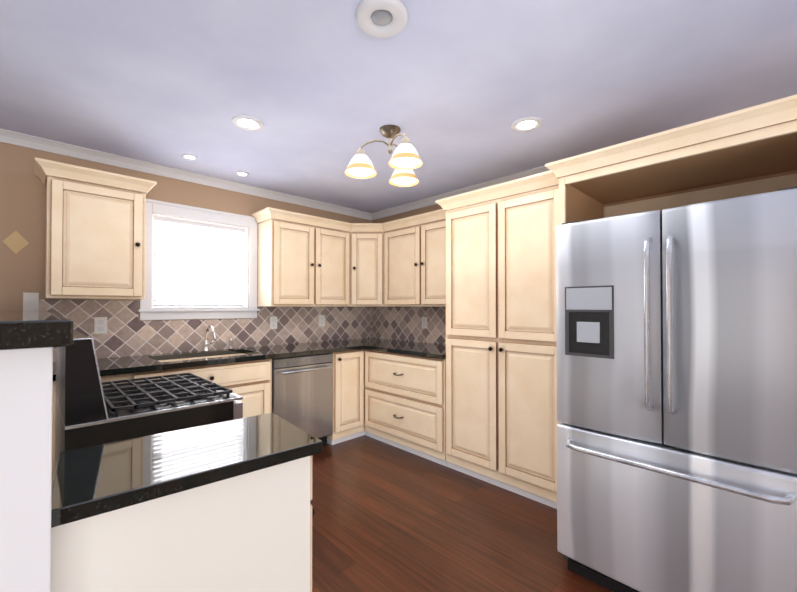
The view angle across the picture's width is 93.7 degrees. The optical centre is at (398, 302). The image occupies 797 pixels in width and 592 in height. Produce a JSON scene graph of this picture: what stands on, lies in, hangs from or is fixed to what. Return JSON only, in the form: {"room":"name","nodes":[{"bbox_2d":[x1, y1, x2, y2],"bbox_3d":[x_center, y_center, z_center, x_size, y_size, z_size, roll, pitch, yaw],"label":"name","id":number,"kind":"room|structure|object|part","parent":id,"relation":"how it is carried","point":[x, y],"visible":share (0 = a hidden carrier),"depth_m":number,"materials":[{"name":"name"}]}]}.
{"room":"kitchen","nodes":[
{"label":"kitchen","id":0,"kind":"room"},
{"bbox_2d":[0,310,72,591],"bbox_3d":[-1.717,0.716,1.605,0.305,1.350,2.844,1,-1,-44],"label":"wall","id":1,"kind":"structure","parent":0,"point":[30,340],"depth_m":0.69,"materials":[{"name":"white paint"}]},
{"bbox_2d":[0,142,371,320],"bbox_3d":[-2.254,0.111,3.184,5.480,2.592,0.150,1,-1,-44],"label":"wall","id":2,"kind":"structure","parent":0,"point":[22,200],"depth_m":2.72,"materials":[{"name":"beige paint"}]},
{"bbox_2d":[2,231,28,253],"bbox_3d":[-2.701,-0.427,2.638,0.134,0.167,0.007,1,-1,-44],"label":"plaque","id":3,"kind":"object","parent":2,"relation":"attached to","point":[15,242],"visible":1,"depth_m":2.63,"materials":[{"name":"brown wood"}]},
{"bbox_2d":[23,292,38,309],"bbox_3d":[-2.642,-0.008,2.686,0.080,0.132,0.014,1,-1,-44],"label":"switch plate","id":4,"kind":"object","parent":2,"relation":"attached to","point":[30,301],"visible":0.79,"depth_m":2.69,"materials":[{"name":"white plastic"}]},
{"bbox_2d":[34,157,156,299],"bbox_3d":[-2.259,-0.486,2.801,0.680,0.914,0.394,1,-1,-44],"label":"upper cabinet","id":5,"kind":"object","parent":2,"relation":"attached to","point":[94,240],"visible":1,"depth_m":2.67,"materials":[{"name":"beige wood"}]},
{"bbox_2d":[0,128,371,219],"bbox_3d":[-2.340,-1.149,2.957,5.490,0.072,0.067,1,-1,-44],"label":"crown molding","id":6,"kind":"structure","parent":2,"relation":"attached to","point":[34,142],"depth_m":3.22,"materials":[{"name":"white wood"}]},
{"bbox_2d":[137,199,259,319],"bbox_3d":[-1.854,-0.364,3.534,1.037,1.031,0.195,1,-1,-44],"label":"window","id":7,"kind":"structure","parent":2,"relation":"in","point":[147,310],"depth_m":3.53,"materials":[{"name":"white wood"}]},
{"bbox_2d":[153,216,244,305],"bbox_3d":[-1.860,-0.362,3.540,0.803,0.785,0.033,1,-1,-44],"label":"window blinds","id":8,"kind":"object","parent":7,"relation":"attached to","point":[183,223],"visible":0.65,"depth_m":3.51,"materials":[{"name":"white plastic"}]},
{"bbox_2d":[39,299,371,361],"bbox_3d":[-1.486,0.218,3.822,3.164,0.462,0.009,1,-1,-44],"label":"backsplash","id":9,"kind":"structure","parent":2,"relation":"attached to","point":[128,334],"depth_m":3.44,"materials":[{"name":"tile"}]},
{"bbox_2d":[94,317,106,333],"bbox_3d":[-2.355,0.179,2.957,0.080,0.132,0.008,1,-1,-44],"label":"electrical outlet","id":10,"kind":"object","parent":9,"relation":"attached to","point":[100,325],"visible":1,"depth_m":2.95,"materials":[{"name":"white plastic"}]},
{"bbox_2d":[270,317,276,328],"bbox_3d":[-1.325,0.212,3.967,0.080,0.132,0.008,1,-1,-44],"label":"electrical outlet","id":11,"kind":"object","parent":9,"relation":"attached to","point":[273,322],"visible":1,"depth_m":3.96,"materials":[{"name":"white plastic"}]},
{"bbox_2d":[319,315,324,325],"bbox_3d":[-0.899,0.210,4.385,0.080,0.132,0.008,1,-1,-44],"label":"electrical outlet","id":12,"kind":"object","parent":9,"relation":"attached to","point":[321,320],"visible":1,"depth_m":4.38,"materials":[{"name":"white plastic"}]},
{"bbox_2d":[255,207,354,306],"bbox_3d":[-0.967,-0.431,4.062,1.002,0.942,0.402,1,-1,-44],"label":"upper cabinet","id":13,"kind":"object","parent":2,"relation":"attached to","point":[302,264],"depth_m":3.84,"materials":[{"name":"beige wood"}]},
{"bbox_2d":[0,0,796,212],"bbox_3d":[0.861,-1.268,0.023,5.480,0.100,9.046,1,-1,-44],"label":"ceiling","id":14,"kind":"structure","parent":0,"point":[323,91],"depth_m":2.00,"materials":[{"name":"paint"}]},
{"bbox_2d":[181,153,197,160],"bbox_3d":[-1.688,-1.179,3.023,0.120,0.011,0.120,1,-1,-44],"label":"recessed light","id":15,"kind":"object","parent":14,"relation":"in","point":[192,157],"visible":0.94,"depth_m":3.02,"materials":[{"name":"white glass"}]},
{"bbox_2d":[235,171,248,176],"bbox_3d":[-1.424,-1.175,3.406,0.120,0.011,0.120,1,-1,-44],"label":"recessed light","id":16,"kind":"object","parent":14,"relation":"in","point":[242,173],"visible":0.98,"depth_m":3.40,"materials":[{"name":"white glass"}]},
{"bbox_2d":[231,115,263,130],"bbox_3d":[-0.995,-1.185,2.468,0.198,0.011,0.198,1,-1,-44],"label":"recessed light","id":17,"kind":"object","parent":14,"relation":"in","point":[247,123],"visible":0.96,"depth_m":2.46,"materials":[{"name":"white"}]},
{"bbox_2d":[356,0,407,37],"bbox_3d":[-0.070,-1.188,1.564,0.219,0.022,0.218,1,-1,-44],"label":"smoke detector","id":18,"kind":"object","parent":14,"relation":"in","point":[389,18],"visible":0.98,"depth_m":1.55,"materials":[{"name":"white plastic"}]},
{"bbox_2d":[345,125,421,186],"bbox_3d":[-0.021,-1.039,2.561,0.554,0.301,0.550,1,-1,-44],"label":"chandelier","id":19,"kind":"object","parent":14,"relation":"hanging from","point":[405,161],"visible":1,"depth_m":2.51,"materials":[{"name":"white glass"}]},
{"bbox_2d":[511,116,542,131],"bbox_3d":[0.854,-1.184,2.486,0.198,0.011,0.198,1,-1,-44],"label":"recessed light","id":20,"kind":"object","parent":14,"relation":"in","point":[528,124],"visible":0.96,"depth_m":2.48,"materials":[{"name":"white"}]},
{"bbox_2d":[310,435,612,591],"bbox_3d":[0.861,1.424,-0.005,5.480,0.100,9.046,1,-1,-44],"label":"floor","id":21,"kind":"structure","parent":0,"point":[386,517],"depth_m":2.29,"materials":[{"name":"brown wood"}]},
{"bbox_2d":[51,372,146,493],"bbox_3d":[-2.189,0.940,2.645,0.522,0.924,0.694,1,-1,-44],"label":"base cabinet","id":22,"kind":"object","parent":21,"relation":"on","point":[141,374],"depth_m":2.29,"materials":[{"name":"white wood"}]},
{"bbox_2d":[55,330,242,471],"bbox_3d":[-1.265,0.768,1.917,0.708,1.254,0.768,1,-1,-44],"label":"range","id":23,"kind":"object","parent":21,"relation":"on","point":[90,410],"visible":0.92,"depth_m":1.61,"materials":[{"name":"black metal"}]},
{"bbox_2d":[51,455,314,591],"bbox_3d":[-0.660,0.950,1.234,0.709,0.874,0.404,1,-1,-40],"label":"base cabinet","id":24,"kind":"object","parent":21,"relation":"on","point":[250,532],"visible":0.67,"depth_m":1.06,"materials":[{"name":"white wood"}]},
{"bbox_2d":[51,413,321,527],"bbox_3d":[-0.668,0.493,1.234,0.689,0.040,0.450,1,-1,-40],"label":"countertop","id":25,"kind":"structure","parent":24,"relation":"on","point":[91,481],"depth_m":1.12,"materials":[{"name":"stone"}]},
{"bbox_2d":[147,353,271,417],"bbox_3d":[-1.687,0.945,3.138,0.998,0.924,0.694,1,-1,-44],"label":"base cabinet","id":26,"kind":"object","parent":21,"relation":"on","point":[251,380],"depth_m":3.09,"materials":[{"name":"white wood"}]},
{"bbox_2d":[53,338,408,380],"bbox_3d":[-1.238,0.564,3.573,3.173,0.235,0.706,1,-1,-44],"label":"countertop","id":27,"kind":"structure","parent":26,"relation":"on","point":[125,365],"depth_m":3.20,"materials":[{"name":"stone"}]},
{"bbox_2d":[202,325,233,351],"bbox_3d":[-1.622,0.323,3.442,0.281,0.245,0.285,1,-1,-44],"label":"faucet","id":28,"kind":"object","parent":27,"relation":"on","point":[206,346],"visible":1,"depth_m":3.43,"materials":[{"name":"silver metal"}]},
{"bbox_2d":[272,353,332,445],"bbox_3d":[-1.081,0.952,3.691,0.622,0.922,0.729,1,-1,-44],"label":"dishwasher","id":29,"kind":"object","parent":21,"relation":"on","point":[302,392],"visible":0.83,"depth_m":3.48,"materials":[{"name":"grey metal"}]},
{"bbox_2d":[327,350,358,444],"bbox_3d":[-0.743,0.955,4.067,0.379,0.924,0.689,1,-1,-44],"label":"base cabinet","id":30,"kind":"object","parent":21,"relation":"on","point":[346,363],"depth_m":3.79,"materials":[{"name":"white wood"}]},
{"bbox_2d":[359,341,446,465],"bbox_3d":[0.228,0.932,3.804,0.751,0.964,1.091,1,-1,-44],"label":"base cabinet","id":31,"kind":"object","parent":21,"relation":"on","point":[396,400],"depth_m":3.55,"materials":[{"name":"white wood"}]},
{"bbox_3d":[0.256,0.470,3.807,0.713,0.040,1.050,1,-1,-44],"label":"top of the base cabinet","id":32,"kind":"part","parent":31,"relation":"part of","materials":[{"name":"black stone"}]},
{"bbox_2d":[443,186,494,484],"bbox_3d":[0.814,0.263,3.258,0.689,2.292,0.511,1,-1,-44],"label":"tall cabinet","id":33,"kind":"object","parent":21,"relation":"on","point":[470,230],"depth_m":3.01,"materials":[{"name":"white wood"}]},
{"bbox_2d":[495,166,602,508],"bbox_3d":[1.173,0.259,2.893,0.689,2.292,0.512,1,-1,-44],"label":"tall cabinet","id":34,"kind":"object","parent":21,"relation":"on","point":[502,422],"depth_m":2.66,"materials":[{"name":"white wood"}]},
{"bbox_2d":[556,186,796,591],"bbox_3d":[1.544,0.489,2.012,1.293,1.812,0.915,1,-1,-44],"label":"refrigerator","id":35,"kind":"object","parent":21,"relation":"on","point":[676,336],"visible":1,"depth_m":1.56,"materials":[{"name":"grey metal"}]},
{"bbox_2d":[372,119,796,231],"bbox_3d":[2.816,0.097,1.821,0.150,2.592,8.896,1,-1,-44],"label":"wall","id":36,"kind":"structure","parent":0,"point":[412,213],"depth_m":4.38,"materials":[{"name":"beige paint"}]},
{"bbox_2d":[355,223,378,305],"bbox_3d":[-0.357,-0.427,4.515,0.611,0.942,0.611,1,-1,-44],"label":"upper cabinet","id":37,"kind":"object","parent":36,"relation":"attached to","point":[366,234],"depth_m":4.26,"materials":[{"name":"beige wood"}]},
{"bbox_2d":[372,307,445,344],"bbox_3d":[0.263,0.250,4.306,0.009,0.409,1.748,1,-1,-44],"label":"backsplash","id":38,"kind":"structure","parent":36,"relation":"attached to","point":[399,323],"depth_m":4.43,"materials":[{"name":"tile"}]},
{"bbox_2d":[422,317,426,328],"bbox_3d":[0.296,0.226,4.259,0.008,0.132,0.080,1,-1,-44],"label":"electrical outlet","id":39,"kind":"object","parent":38,"relation":"attached to","point":[424,322],"visible":1,"depth_m":4.25,"materials":[{"name":"white plastic"}]},
{"bbox_2d":[379,206,464,306],"bbox_3d":[0.315,-0.432,3.979,0.402,0.942,1.200,1,-1,-44],"label":"upper cabinet","id":40,"kind":"object","parent":36,"relation":"attached to","point":[412,260],"depth_m":3.92,"materials":[{"name":"beige wood"}]},
{"bbox_2d":[372,166,549,219],"bbox_3d":[1.961,-1.153,2.547,0.067,0.072,6.677,1,-1,-44],"label":"crown molding","id":41,"kind":"structure","parent":36,"relation":"attached to","point":[429,201],"depth_m":3.99,"materials":[{"name":"white wood"}]}
]}

